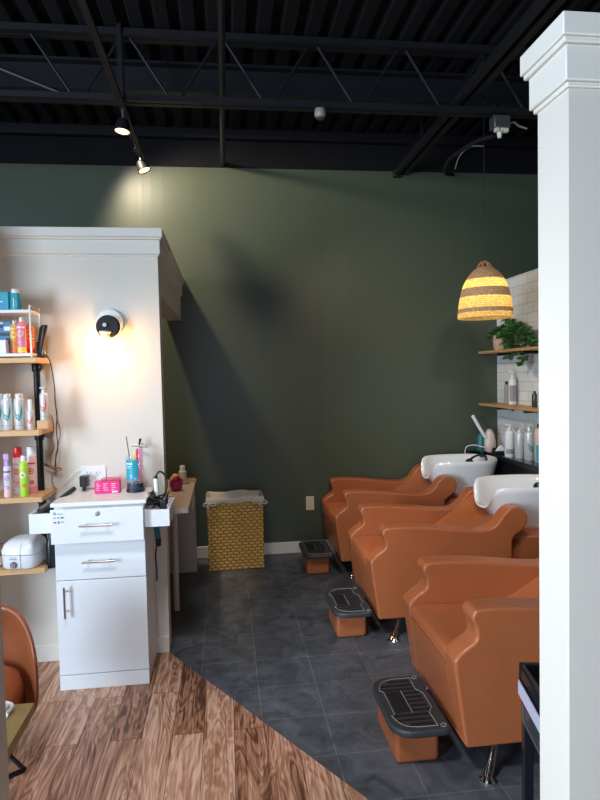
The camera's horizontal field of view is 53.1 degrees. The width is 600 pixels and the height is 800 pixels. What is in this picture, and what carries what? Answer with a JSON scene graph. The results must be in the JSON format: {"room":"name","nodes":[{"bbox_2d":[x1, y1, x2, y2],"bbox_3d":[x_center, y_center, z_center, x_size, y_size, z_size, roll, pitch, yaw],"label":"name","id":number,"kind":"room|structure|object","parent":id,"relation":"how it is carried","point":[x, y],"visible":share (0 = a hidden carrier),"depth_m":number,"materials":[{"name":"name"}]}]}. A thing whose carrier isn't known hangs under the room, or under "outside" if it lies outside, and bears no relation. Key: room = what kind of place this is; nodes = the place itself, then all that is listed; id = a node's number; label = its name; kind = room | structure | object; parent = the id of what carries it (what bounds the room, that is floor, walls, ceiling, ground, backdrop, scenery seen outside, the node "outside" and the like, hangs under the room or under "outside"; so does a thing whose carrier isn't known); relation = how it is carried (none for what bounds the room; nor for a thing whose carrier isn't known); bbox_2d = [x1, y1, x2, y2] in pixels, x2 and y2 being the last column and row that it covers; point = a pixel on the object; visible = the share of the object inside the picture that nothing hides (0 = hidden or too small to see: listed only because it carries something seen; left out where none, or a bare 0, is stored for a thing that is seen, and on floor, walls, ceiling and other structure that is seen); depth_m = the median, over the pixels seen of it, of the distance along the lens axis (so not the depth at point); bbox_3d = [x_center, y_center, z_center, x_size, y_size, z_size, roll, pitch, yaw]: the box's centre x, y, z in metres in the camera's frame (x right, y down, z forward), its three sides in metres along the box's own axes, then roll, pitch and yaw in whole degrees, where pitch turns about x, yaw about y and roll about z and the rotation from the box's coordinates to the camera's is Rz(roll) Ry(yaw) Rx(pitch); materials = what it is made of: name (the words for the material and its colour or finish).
{"room":"salon","nodes":[
{"label":"salon","id":0,"kind":"room"},
{"bbox_2d":[0,256,171,647],"bbox_3d":[-2.805,0.286,3.028,4.162,2.278,0.115,-2,3,-7],"label":"wall","id":1,"kind":"structure","parent":0,"point":[102,399],"depth_m":3.17,"materials":[{"name":"white paint"}]},
{"bbox_2d":[0,357,55,575],"bbox_3d":[-1.484,0.338,3.011,0.427,1.099,0.250,-2,3,-7],"label":"shelf unit","id":2,"kind":"object","parent":1,"relation":"attached to","point":[43,493],"visible":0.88,"depth_m":2.98,"materials":[{"name":"brown wood"}]},
{"bbox_2d":[0,394,2,430],"bbox_3d":[-1.475,0.060,2.945,0.047,0.178,0.048,-2,3,-7],"label":"bottle","id":3,"kind":"object","parent":2,"relation":"on","point":[1,396],"visible":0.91,"depth_m":2.93,"materials":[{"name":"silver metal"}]},
{"bbox_2d":[0,543,4,564],"bbox_3d":[-1.504,0.772,2.991,0.082,0.102,0.082,-2,3,-7],"label":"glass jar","id":4,"kind":"object","parent":2,"relation":"on","point":[1,544],"visible":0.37,"depth_m":2.97,"materials":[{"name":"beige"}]},
{"bbox_2d":[2,394,13,429],"bbox_3d":[-1.435,0.059,2.950,0.047,0.178,0.048,-2,3,-7],"label":"bottle","id":5,"kind":"object","parent":2,"relation":"on","point":[7,403],"visible":1,"depth_m":2.93,"materials":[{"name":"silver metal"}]},
{"bbox_2d":[3,407,10,420],"bbox_3d":[-1.433,0.062,2.931,0.039,0.086,0.010,-2,3,-7],"label":"print","id":6,"kind":"object","parent":5,"relation":"on","point":[6,410],"depth_m":2.93,"materials":[{"name":"teal paint"}]},
{"bbox_2d":[3,454,12,497],"bbox_3d":[-1.428,0.368,2.933,0.037,0.212,0.038,-2,3,-7],"label":"bottle","id":7,"kind":"object","parent":2,"relation":"on","point":[7,472],"visible":1,"depth_m":2.92,"materials":[{"name":"white plastic"}]},
{"bbox_2d":[13,447,21,494],"bbox_3d":[-1.405,0.352,2.996,0.043,0.236,0.044,-2,3,-7],"label":"spray can","id":8,"kind":"object","parent":2,"relation":"on","point":[17,451],"visible":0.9,"depth_m":2.98,"materials":[{"name":"pink"}]},
{"bbox_2d":[14,393,24,429],"bbox_3d":[-1.380,0.057,2.956,0.047,0.178,0.048,-2,3,-7],"label":"bottle","id":9,"kind":"object","parent":2,"relation":"on","point":[19,409],"visible":1,"depth_m":2.94,"materials":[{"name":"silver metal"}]},
{"bbox_2d":[14,405,21,420],"bbox_3d":[-1.379,0.061,2.938,0.039,0.086,0.010,-2,3,-7],"label":"print","id":10,"kind":"object","parent":9,"relation":"on","point":[17,408],"depth_m":2.94,"materials":[{"name":"teal paint"}]},
{"bbox_2d":[0,305,39,357],"bbox_3d":[-1.531,-0.330,2.955,0.454,0.255,0.155,-2,3,-7],"label":"rack","id":11,"kind":"object","parent":2,"relation":"on","point":[29,312],"visible":0.87,"depth_m":2.91,"materials":[{"name":"white plastic"}]},
{"bbox_2d":[0,340,8,353],"bbox_3d":[-1.456,-0.258,2.929,0.055,0.066,0.041,-2,3,-7],"label":"box","id":12,"kind":"object","parent":11,"relation":"on","point":[4,346],"visible":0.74,"depth_m":2.91,"materials":[{"name":"white cardboard"}]},
{"bbox_2d":[0,292,10,309],"bbox_3d":[-1.470,-0.482,2.953,0.090,0.092,0.061,-2,3,-7],"label":"box","id":13,"kind":"object","parent":11,"relation":"on","point":[4,296],"visible":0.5,"depth_m":2.93,"materials":[{"name":"teal cardboard"}]},
{"bbox_2d":[0,321,11,352],"bbox_3d":[-1.464,-0.307,2.981,0.075,0.160,0.041,-2,3,-7],"label":"box","id":14,"kind":"object","parent":11,"relation":"on","point":[5,325],"visible":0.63,"depth_m":2.96,"materials":[{"name":"blue cardboard"}]},
{"bbox_2d":[10,320,16,352],"bbox_3d":[-1.407,-0.310,2.968,0.044,0.165,0.045,-2,3,-7],"label":"bottle","id":15,"kind":"object","parent":11,"relation":"on","point":[13,329],"visible":0.81,"depth_m":2.95,"materials":[{"name":"orange"}]},
{"bbox_2d":[10,289,21,309],"bbox_3d":[-1.393,-0.490,2.941,0.052,0.106,0.042,-2,3,-7],"label":"bottle","id":16,"kind":"object","parent":11,"relation":"on","point":[15,300],"visible":0.91,"depth_m":2.93,"materials":[{"name":"teal plastic"}]},
{"bbox_2d":[16,317,26,352],"bbox_3d":[-1.365,-0.317,2.948,0.044,0.178,0.045,-2,3,-7],"label":"bottle","id":17,"kind":"object","parent":11,"relation":"on","point":[21,326],"visible":0.95,"depth_m":2.93,"materials":[{"name":"pink plastic"}]},
{"bbox_2d":[26,323,34,352],"bbox_3d":[-1.343,-0.306,2.996,0.040,0.150,0.041,-2,3,-7],"label":"bottle","id":18,"kind":"object","parent":11,"relation":"on","point":[27,327],"visible":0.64,"depth_m":2.98,"materials":[{"name":"orange plastic"}]},
{"bbox_2d":[1,534,45,569],"bbox_3d":[-1.371,0.750,2.989,0.176,0.138,0.193,-1,3,1],"label":"wax warmer","id":19,"kind":"object","parent":2,"relation":"on","point":[22,551],"visible":0.98,"depth_m":2.92,"materials":[{"name":"white plastic"}]},
{"bbox_2d":[19,455,28,496],"bbox_3d":[-1.352,0.372,2.943,0.041,0.200,0.042,-2,3,-7],"label":"bottle","id":20,"kind":"object","parent":2,"relation":"on","point":[23,465],"visible":1,"depth_m":2.93,"materials":[{"name":"green plastic"}]},
{"bbox_2d":[27,399,34,429],"bbox_3d":[-1.325,0.071,2.954,0.033,0.148,0.034,-2,3,-7],"label":"bottle","id":21,"kind":"object","parent":2,"relation":"on","point":[30,413],"visible":1,"depth_m":2.94,"materials":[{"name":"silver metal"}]},
{"bbox_2d":[26,446,37,493],"bbox_3d":[-1.340,0.351,3.004,0.045,0.236,0.046,-2,3,-7],"label":"spray can","id":22,"kind":"object","parent":2,"relation":"on","point":[31,450],"visible":0.85,"depth_m":2.99,"materials":[{"name":"pink metal"}]},
{"bbox_2d":[37,420,50,428],"bbox_3d":[-1.274,0.122,2.993,0.052,0.042,0.060,-2,3,-7],"label":"wood block","id":23,"kind":"object","parent":2,"relation":"on","point":[41,424],"visible":0.98,"depth_m":2.96,"materials":[{"name":"brown wood"}]},
{"bbox_2d":[39,387,48,419],"bbox_3d":[-1.273,0.018,2.988,0.039,0.165,0.040,-2,3,-7],"label":"bottle","id":24,"kind":"object","parent":23,"relation":"on","point":[44,413],"visible":0.98,"depth_m":2.97,"materials":[{"name":"white plastic"}]},
{"bbox_2d":[37,325,57,474],"bbox_3d":[-1.282,0.004,3.044,0.079,0.768,0.103,-2,3,-7],"label":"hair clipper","id":25,"kind":"object","parent":2,"relation":"on","point":[41,352],"visible":0.96,"depth_m":3.02,"materials":[{"name":"black plastic"}]},
{"bbox_2d":[44,415,61,489],"bbox_3d":[-1.288,0.275,3.129,0.091,0.392,0.041,-2,3,-7],"label":"cable","id":26,"kind":"object","parent":1,"relation":"hanging from","point":[45,464],"visible":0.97,"depth_m":3.14,"materials":[{"name":"brown plastic"}]},
{"bbox_2d":[0,226,164,260],"bbox_3d":[-2.813,-0.780,2.983,4.192,0.146,0.175,-2,3,-7],"label":"trim","id":27,"kind":"structure","parent":1,"relation":"attached to","point":[14,240],"depth_m":3.11,"materials":[{"name":"white paint"}]},
{"bbox_2d":[81,466,105,487],"bbox_3d":[-1.094,0.408,3.184,0.130,0.116,0.009,-2,3,-7],"label":"power outlet","id":28,"kind":"object","parent":1,"relation":"attached to","point":[95,473],"visible":0.66,"depth_m":3.18,"materials":[{"name":"white plastic"}]},
{"bbox_2d":[79,475,89,490],"bbox_3d":[-1.129,0.434,3.150,0.040,0.078,0.055,-2,3,-7],"label":"plug adapter","id":29,"kind":"object","parent":28,"relation":"attached to","point":[84,482],"visible":1,"depth_m":3.12,"materials":[{"name":"black plastic"}]},
{"bbox_2d":[86,470,91,475],"bbox_3d":[-1.117,0.386,3.179,0.032,0.028,0.004,-2,3,-7],"label":"socket","id":30,"kind":"object","parent":28,"relation":"attached to","point":[88,472],"depth_m":3.18,"materials":[{"name":"white plastic"}]},
{"bbox_2d":[35,635,169,661],"bbox_3d":[-2.775,1.381,3.013,4.162,0.092,0.012,-2,3,-7],"label":"baseboard","id":31,"kind":"structure","parent":1,"relation":"attached to","point":[45,652],"depth_m":3.19,"materials":[{"name":"white paint"}]},
{"bbox_2d":[96,309,123,353],"bbox_3d":[-0.997,-0.336,3.088,0.162,0.277,0.163,-2,3,-7],"label":"wall sconce","id":32,"kind":"object","parent":1,"relation":"attached to","point":[109,322],"visible":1,"depth_m":3.08,"materials":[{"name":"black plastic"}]},
{"bbox_2d":[99,331,110,338],"bbox_3d":[-0.999,-0.330,3.084,0.060,0.046,0.060,-2,3,-7],"label":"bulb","id":33,"kind":"object","parent":32,"relation":"attached to","point":[104,334],"depth_m":3.07,"materials":[{"name":"glass"}]},
{"bbox_2d":[131,438,147,447],"bbox_3d":[-0.848,0.229,3.183,0.084,0.056,0.058,-2,3,-7],"label":"wall hook","id":34,"kind":"object","parent":1,"relation":"attached to","point":[140,445],"visible":1,"depth_m":3.16,"materials":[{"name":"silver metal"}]},
{"bbox_2d":[160,262,180,320],"bbox_3d":[-0.921,-0.772,4.061,0.115,0.333,1.555,-2,3,-7],"label":"beam","id":35,"kind":"structure","parent":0,"point":[170,298],"depth_m":3.98,"materials":[{"name":"white paint"}]},
{"bbox_2d":[8,652,367,799],"bbox_3d":[-1.306,1.561,-0.718,6.150,0.001,7.770,-2,3,-7],"label":"floor","id":36,"kind":"structure","parent":0,"point":[176,735],"depth_m":2.42,"materials":[{"name":"brown wood"}]},
{"bbox_2d":[1,604,38,710],"bbox_3d":[-1.210,1.121,2.224,0.423,0.619,0.407,-3,3,-40],"label":"tub chair","id":37,"kind":"object","parent":36,"relation":"on","point":[21,675],"visible":0.63,"depth_m":2.33,"materials":[{"name":"brown leather"}]},
{"bbox_2d":[4,665,23,703],"bbox_3d":[-1.222,1.130,2.214,0.360,0.198,0.400,-2,3,-7],"label":"seat cushion","id":38,"kind":"object","parent":37,"relation":"on","point":[13,674],"depth_m":2.26,"materials":[{"name":"leather"}]},
{"bbox_2d":[6,703,34,778],"bbox_3d":[-1.159,1.241,1.733,0.620,0.424,0.500,-2,3,-7],"label":"coffee table","id":39,"kind":"object","parent":36,"relation":"on","point":[17,721],"visible":0.72,"depth_m":1.92,"materials":[{"name":"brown wood"}]},
{"bbox_2d":[5,700,13,717],"bbox_3d":[-0.968,0.995,1.942,0.073,0.037,0.080,-2,3,-7],"label":"ornament","id":40,"kind":"object","parent":39,"relation":"on","point":[9,705],"visible":0.47,"depth_m":1.94,"materials":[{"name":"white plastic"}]},
{"bbox_2d":[29,487,174,690],"bbox_3d":[-0.961,0.934,3.012,0.652,0.909,0.407,-2,3,-7],"label":"base cabinet","id":41,"kind":"object","parent":36,"relation":"on","point":[104,546],"visible":1,"depth_m":2.90,"materials":[{"name":"white laminate"}]},
{"bbox_2d":[29,503,50,533],"bbox_3d":[-1.238,0.579,2.963,0.110,0.097,0.265,-2,3,-7],"label":"tray","id":42,"kind":"object","parent":41,"relation":"attached to","point":[38,523],"depth_m":2.83,"materials":[{"name":"white laminate"}]},
{"bbox_2d":[46,533,55,568],"bbox_3d":[-1.254,0.732,3.001,0.069,0.215,0.047,-2,3,-7],"label":"hair dryer","id":43,"kind":"object","parent":41,"relation":"hanging from","point":[50,549],"visible":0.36,"depth_m":2.98,"materials":[{"name":"black plastic"}]},
{"bbox_2d":[50,487,153,507],"bbox_3d":[-0.982,0.488,3.030,0.444,0.019,0.330,-2,3,-7],"label":"countertop","id":44,"kind":"structure","parent":41,"relation":"on","point":[77,498],"depth_m":2.93,"materials":[{"name":"white laminate"}]},
{"bbox_2d":[37,487,75,513],"bbox_3d":[-1.204,0.505,2.973,0.035,0.107,0.278,-1,3,15],"label":"iron","id":45,"kind":"object","parent":44,"relation":"on","point":[46,509],"visible":0.71,"depth_m":2.92,"materials":[{"name":"black plastic"}]},
{"bbox_2d":[94,479,121,493],"bbox_3d":[-0.988,0.438,3.092,0.124,0.075,0.061,-2,3,-7],"label":"box","id":46,"kind":"object","parent":44,"relation":"on","point":[111,485],"visible":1,"depth_m":3.06,"materials":[{"name":"pink cardboard"}]},
{"bbox_2d":[126,460,144,492],"bbox_3d":[-0.852,0.380,3.106,0.094,0.185,0.096,-2,3,-7],"label":"jar","id":47,"kind":"object","parent":44,"relation":"on","point":[131,465],"visible":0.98,"depth_m":3.06,"materials":[{"name":"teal glass"}]},
{"bbox_2d":[136,448,142,481],"bbox_3d":[-0.832,0.338,3.110,0.034,0.175,0.004,0,2,-7],"label":"comb","id":48,"kind":"object","parent":47,"relation":"in","point":[137,449],"visible":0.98,"depth_m":3.11,"materials":[{"name":"pink plastic"}]},
{"bbox_2d":[154,527,160,580],"bbox_3d":[-0.727,0.756,3.067,0.040,0.338,0.031,-2,3,-7],"label":"iron","id":49,"kind":"object","parent":41,"relation":"hanging from","point":[156,529],"visible":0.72,"depth_m":3.06,"materials":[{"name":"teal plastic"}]},
{"bbox_2d":[144,496,174,526],"bbox_3d":[-0.710,0.564,3.054,0.123,0.085,0.315,-2,3,-7],"label":"tray","id":50,"kind":"object","parent":41,"relation":"on","point":[153,517],"depth_m":2.90,"materials":[{"name":"white laminate"}]},
{"bbox_2d":[147,471,169,508],"bbox_3d":[-0.710,0.479,3.006,0.109,0.232,0.148,-2,3,-7],"label":"iron","id":51,"kind":"object","parent":50,"relation":"in","point":[159,502],"visible":0.96,"depth_m":3.00,"materials":[{"name":"white plastic"}]},
{"bbox_2d":[0,118,537,546],"bbox_3d":[-0.377,-0.478,4.986,9.500,3.530,0.120,-2,3,-7],"label":"wall","id":52,"kind":"structure","parent":0,"point":[319,336],"depth_m":4.97,"materials":[{"name":"green paint"}]},
{"bbox_2d":[160,236,183,296],"bbox_3d":[-0.923,-0.867,4.057,0.175,0.146,1.555,-2,3,-7],"label":"trim","id":53,"kind":"structure","parent":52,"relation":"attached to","point":[169,263],"depth_m":3.85,"materials":[{"name":"white paint"}]},
{"bbox_2d":[217,0,224,166],"bbox_3d":[-0.035,-1.698,0.152,0.037,0.037,9.450,-2,3,-7],"label":"ceiling pipe","id":54,"kind":"object","parent":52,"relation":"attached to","point":[220,3],"visible":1,"depth_m":3.26,"materials":[{"name":"black metal"}]},
{"bbox_2d":[197,540,334,558],"bbox_3d":[-0.333,1.240,4.996,9.500,0.096,0.013,-2,3,-7],"label":"baseboard","id":55,"kind":"structure","parent":52,"relation":"attached to","point":[277,547],"depth_m":5.01,"materials":[{"name":"white paint"}]},
{"bbox_2d":[0,122,537,148],"bbox_3d":[-0.401,-2.132,4.824,9.500,0.090,0.060,-2,3,-7],"label":"ceiling beam","id":56,"kind":"structure","parent":52,"relation":"attached to","point":[26,129],"depth_m":4.84,"materials":[{"name":"black metal"}]},
{"bbox_2d":[306,496,313,509],"bbox_3d":[0.084,0.864,5.035,0.068,0.116,0.009,-2,3,-7],"label":"power outlet","id":57,"kind":"object","parent":52,"relation":"attached to","point":[309,499],"visible":1,"depth_m":5.03,"materials":[{"name":"beige plastic"}]},
{"bbox_2d":[50,551,539,799],"bbox_3d":[0.252,1.482,0.320,9.500,0.001,9.450,-2,3,-7],"label":"tile","id":58,"kind":"structure","parent":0,"point":[266,637],"depth_m":3.03,"materials":[{"name":"tile"}]},
{"bbox_2d":[167,479,197,611],"bbox_3d":[-1.315,0.993,4.026,1.200,0.715,1.033,-2,3,-7],"label":"desk","id":59,"kind":"object","parent":58,"relation":"on","point":[182,536],"visible":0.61,"depth_m":4.56,"materials":[{"name":"beige laminate"}]},
{"bbox_2d":[169,473,182,491],"bbox_3d":[-0.849,0.563,4.123,0.095,0.119,0.093,-2,3,-7],"label":"flower pot","id":60,"kind":"object","parent":59,"relation":"on","point":[176,483],"visible":1,"depth_m":4.09,"materials":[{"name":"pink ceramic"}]},
{"bbox_2d":[179,465,186,484],"bbox_3d":[-0.854,0.544,4.374,0.056,0.135,0.056,-2,3,-7],"label":"bottle","id":61,"kind":"object","parent":59,"relation":"on","point":[182,473],"visible":0.9,"depth_m":4.35,"materials":[{"name":"beige plastic"}]},
{"bbox_2d":[203,490,267,570],"bbox_3d":[-0.509,1.017,4.730,0.495,0.574,0.289,-2,3,-9],"label":"laundry hamper","id":62,"kind":"object","parent":58,"relation":"on","point":[235,517],"visible":1,"depth_m":4.62,"materials":[{"name":"wicker"}]},
{"bbox_2d":[299,540,333,573],"bbox_3d":[0.119,1.211,4.609,0.224,0.170,0.410,-2,3,-7],"label":"footrest","id":63,"kind":"object","parent":58,"relation":"on","point":[316,554],"visible":1,"depth_m":4.48,"materials":[{"name":"leather"}]},
{"bbox_2d":[325,587,372,636],"bbox_3d":[0.277,1.255,3.531,0.224,0.170,0.410,-2,3,-7],"label":"footrest","id":64,"kind":"object","parent":58,"relation":"on","point":[349,609],"visible":1,"depth_m":3.41,"materials":[{"name":"leather"}]},
{"bbox_2d":[321,464,457,578],"bbox_3d":[0.890,0.916,4.753,1.348,0.714,0.694,-2,3,-7],"label":"chair","id":65,"kind":"object","parent":58,"relation":"on","point":[340,505],"visible":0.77,"depth_m":4.46,"materials":[{"name":"leather"}]},
{"bbox_2d":[445,496,457,505],"bbox_3d":[1.304,0.938,4.826,0.512,0.409,0.540,-2,3,-7],"label":"salon chair","id":66,"kind":"object","parent":65,"relation":"on","point":[450,499],"depth_m":4.53,"materials":[{"name":"leather"}]},
{"bbox_2d":[421,450,497,495],"bbox_3d":[1.272,0.571,4.797,0.582,0.329,0.464,-2,3,-7],"label":"bowl","id":67,"kind":"object","parent":65,"relation":"on","point":[465,469],"visible":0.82,"depth_m":4.62,"materials":[{"name":"white ceramic"}]},
{"bbox_2d":[372,675,449,762],"bbox_3d":[0.434,1.300,2.430,0.224,0.170,0.410,-2,3,-7],"label":"footrest","id":68,"kind":"object","parent":58,"relation":"on","point":[411,722],"visible":1,"depth_m":2.33,"materials":[{"name":"leather"}]},
{"bbox_2d":[348,486,538,642],"bbox_3d":[1.026,0.959,3.718,1.348,0.714,0.694,-2,3,-7],"label":"chair","id":69,"kind":"object","parent":58,"relation":"on","point":[386,545],"visible":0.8,"depth_m":3.42,"materials":[{"name":"leather"}]},
{"bbox_2d":[474,474,538,529],"bbox_3d":[1.402,0.614,3.761,0.582,0.329,0.464,-2,3,-7],"label":"bowl","id":70,"kind":"object","parent":69,"relation":"on","point":[491,492],"visible":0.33,"depth_m":3.65,"materials":[{"name":"white ceramic"}]},
{"bbox_2d":[512,530,538,558],"bbox_3d":[1.439,0.981,3.791,0.512,0.409,0.540,-2,3,-7],"label":"salon chair","id":71,"kind":"object","parent":69,"relation":"on","point":[525,544],"depth_m":3.50,"materials":[{"name":"leather"}]},
{"bbox_2d":[403,555,539,785],"bbox_3d":[1.193,1.006,2.563,1.348,0.714,0.694,-2,3,-7],"label":"chair","id":72,"kind":"object","parent":58,"relation":"on","point":[471,621],"visible":0.71,"depth_m":2.24,"materials":[{"name":"leather"}]},
{"bbox_2d":[466,450,538,474],"bbox_3d":[1.786,0.902,3.531,0.303,0.812,3.385,-2,3,-7],"label":"countertop","id":73,"kind":"structure","parent":58,"relation":"on","point":[505,465],"depth_m":4.62,"materials":[{"name":"black laminate"}]},
{"bbox_2d":[471,415,495,451],"bbox_3d":[1.545,0.276,5.076,0.218,0.311,0.104,-2,3,-7],"label":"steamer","id":74,"kind":"object","parent":73,"relation":"on","point":[487,440],"visible":0.87,"depth_m":5.05,"materials":[{"name":"beige plastic"}]},
{"bbox_2d":[492,447,504,453],"bbox_3d":[1.632,0.415,4.921,0.105,0.045,0.070,-2,3,-7],"label":"tray","id":75,"kind":"object","parent":73,"relation":"on","point":[493,449],"visible":0.73,"depth_m":4.89,"materials":[{"name":"black plastic"}]},
{"bbox_2d":[495,445,504,450],"bbox_3d":[1.635,0.392,4.915,0.078,0.048,0.024,-2,3,-7],"label":"folded cloth","id":76,"kind":"object","parent":75,"relation":"in","point":[500,448],"visible":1,"depth_m":4.91,"materials":[{"name":"white fabric"}]},
{"bbox_2d":[504,424,513,456],"bbox_3d":[1.646,0.315,4.727,0.072,0.260,0.073,-2,3,-7],"label":"bottle","id":77,"kind":"object","parent":73,"relation":"on","point":[509,434],"visible":1,"depth_m":4.70,"materials":[{"name":"white plastic"}]},
{"bbox_2d":[510,425,516,454],"bbox_3d":[1.720,0.319,4.827,0.068,0.240,0.068,-2,3,-7],"label":"bottle","id":78,"kind":"object","parent":73,"relation":"on","point":[513,426],"visible":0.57,"depth_m":4.81,"materials":[{"name":"white plastic"}]},
{"bbox_2d":[514,425,523,458],"bbox_3d":[1.691,0.321,4.632,0.072,0.255,0.072,-2,3,-7],"label":"bottle","id":79,"kind":"object","parent":73,"relation":"on","point":[519,435],"visible":0.98,"depth_m":4.61,"materials":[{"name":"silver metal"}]},
{"bbox_2d":[524,426,533,460],"bbox_3d":[1.728,0.325,4.530,0.076,0.255,0.077,-2,3,-7],"label":"bottle","id":80,"kind":"object","parent":73,"relation":"on","point":[529,434],"visible":0.9,"depth_m":4.50,"materials":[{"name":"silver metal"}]},
{"bbox_2d":[534,424,538,461],"bbox_3d":[1.767,0.316,4.429,0.076,0.280,0.077,-2,3,-7],"label":"bottle","id":81,"kind":"object","parent":73,"relation":"on","point":[536,431],"visible":0.42,"depth_m":4.41,"materials":[{"name":"beige plastic"}]},
{"bbox_2d":[518,662,539,799],"bbox_3d":[0.846,1.107,1.702,0.368,0.602,0.297,-1,3,4],"label":"cart","id":82,"kind":"object","parent":58,"relation":"on","point":[529,672],"visible":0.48,"depth_m":1.81,"materials":[{"name":"black metal"}]},
{"bbox_2d":[519,662,539,715],"bbox_3d":[0.841,0.834,1.690,0.368,0.054,0.290,-1,3,4],"label":"tray","id":83,"kind":"object","parent":82,"relation":"on","point":[529,672],"depth_m":1.77,"materials":[{"name":"black laminate"}]},
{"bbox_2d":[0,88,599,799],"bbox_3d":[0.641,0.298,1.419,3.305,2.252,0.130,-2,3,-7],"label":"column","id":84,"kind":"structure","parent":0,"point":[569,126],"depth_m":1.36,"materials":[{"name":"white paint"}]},
{"bbox_2d":[520,11,599,114],"bbox_3d":[1.401,-0.775,1.469,1.728,0.146,0.190,-2,3,-7],"label":"trim","id":85,"kind":"structure","parent":84,"relation":"attached to","point":[566,55],"depth_m":1.30,"materials":[{"name":"white paint"}]},
{"bbox_2d":[0,0,599,137],"bbox_3d":[0.186,-2.003,0.167,9.514,0.038,9.450,-2,3,-7],"label":"ceiling","id":86,"kind":"structure","parent":0,"point":[480,22],"depth_m":3.54,"materials":[{"name":"black paint"}]},
{"bbox_2d":[77,0,144,159],"bbox_3d":[-0.783,-1.782,1.553,0.048,0.524,5.420,-2,3,-7],"label":"track","id":87,"kind":"object","parent":86,"relation":"hanging from","point":[117,88],"visible":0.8,"depth_m":3.19,"materials":[{"name":"black metal"}]},
{"bbox_2d":[114,109,130,135],"bbox_3d":[-1.017,-1.594,3.431,0.094,0.137,0.094,-2,3,-7],"label":"track spotlight","id":88,"kind":"object","parent":87,"relation":"attached to","point":[122,127],"visible":1,"depth_m":3.42,"materials":[{"name":"grey metal"}]},
{"bbox_2d":[137,157,150,173],"bbox_3d":[-1.090,-1.652,4.188,0.097,0.144,0.094,-2,3,-7],"label":"track spotlight","id":89,"kind":"object","parent":87,"relation":"attached to","point":[143,167],"visible":0.93,"depth_m":4.17,"materials":[{"name":"grey metal"}]},
{"bbox_2d":[0,54,528,107],"bbox_3d":[-0.281,-2.036,3.874,9.500,0.187,0.120,-2,3,-7],"label":"girder","id":90,"kind":"object","parent":86,"relation":"attached to","point":[306,83],"visible":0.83,"depth_m":3.85,"materials":[{"name":"black metal"}]},
{"bbox_2d":[0,21,537,118],"bbox_3d":[-0.257,-1.916,3.519,9.546,0.396,0.090,-2,3,-7],"label":"joist","id":91,"kind":"object","parent":86,"relation":"attached to","point":[35,31],"visible":0.8,"depth_m":3.50,"materials":[{"name":"black paint"}]},
{"bbox_2d":[314,107,325,119],"bbox_3d":[0.120,-1.700,3.575,0.068,0.056,0.068,-2,3,-7],"label":"detector","id":92,"kind":"object","parent":91,"relation":"attached to","point":[319,113],"visible":1,"depth_m":3.55,"materials":[{"name":"grey plastic"}]},
{"bbox_2d":[443,104,526,176],"bbox_3d":[1.228,-1.765,4.372,0.273,0.229,1.397,-1,3,-5],"label":"junction box","id":93,"kind":"object","parent":91,"relation":"hanging from","point":[498,124],"visible":1,"depth_m":3.72,"materials":[{"name":"grey"}]},
{"bbox_2d":[393,0,565,177],"bbox_3d":[1.201,-1.918,2.062,0.130,0.380,5.950,-2,3,-7],"label":"ceiling beam","id":94,"kind":"structure","parent":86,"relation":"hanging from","point":[536,16],"depth_m":3.29,"materials":[{"name":"black metal"}]},
{"bbox_2d":[458,62,513,320],"bbox_3d":[1.204,-1.364,3.926,0.353,1.652,0.353,-2,3,-7],"label":"pendant lamp","id":95,"kind":"object","parent":86,"relation":"hanging from","point":[485,294],"visible":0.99,"depth_m":3.84,"materials":[{"name":"brown"}]},
{"bbox_2d":[455,145,483,168],"bbox_3d":[1.404,-2.023,4.996,0.239,0.164,0.027,0,3,24],"label":"cable","id":96,"kind":"object","parent":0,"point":[474,145],"visible":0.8,"depth_m":4.98,"materials":[{"name":"grey plastic"}]},
{"bbox_2d":[497,269,538,448],"bbox_3d":[1.992,0.184,3.449,0.120,2.245,3.570,-2,3,-7],"label":"wall","id":97,"kind":"structure","parent":0,"point":[523,288],"depth_m":4.75,"materials":[{"name":"white tile"}]},
{"bbox_2d":[478,346,538,355],"bbox_3d":[1.724,-0.351,4.301,0.172,0.060,1.750,-2,3,-7],"label":"wall shelf","id":98,"kind":"object","parent":97,"relation":"attached to","point":[526,350],"visible":0.41,"depth_m":4.57,"materials":[{"name":"brown wood"}]},
{"bbox_2d":[486,318,538,366],"bbox_3d":[1.655,-0.462,4.665,0.222,0.405,0.670,-2,3,-7],"label":"potted plant","id":99,"kind":"object","parent":98,"relation":"on","point":[504,334],"visible":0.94,"depth_m":4.62,"materials":[{"name":"green plant"}]},
{"bbox_2d":[479,402,538,412],"bbox_3d":[1.733,0.088,4.320,0.172,0.060,1.750,-2,3,-7],"label":"wall shelf","id":100,"kind":"object","parent":97,"relation":"attached to","point":[500,406],"visible":0.47,"depth_m":4.65,"materials":[{"name":"brown wood"}]},
{"bbox_2d":[504,381,508,404],"bbox_3d":[1.669,-0.056,4.846,0.044,0.185,0.044,-2,3,-7],"label":"bottle","id":101,"kind":"object","parent":100,"relation":"on","point":[506,387],"visible":1,"depth_m":4.83,"materials":[{"name":"grey plastic"}]},
{"bbox_2d":[508,370,516,404],"bbox_3d":[1.705,-0.101,4.828,0.064,0.275,0.065,-2,3,-7],"label":"bottle","id":102,"kind":"object","parent":100,"relation":"on","point":[512,384],"visible":1,"depth_m":4.80,"materials":[{"name":"white plastic"}]},
{"bbox_2d":[532,391,537,406],"bbox_3d":[1.730,-0.007,4.432,0.040,0.120,0.040,-2,3,-7],"label":"bottle","id":103,"kind":"object","parent":100,"relation":"on","point":[534,395],"visible":0.98,"depth_m":4.42,"materials":[{"name":"grey plastic"}]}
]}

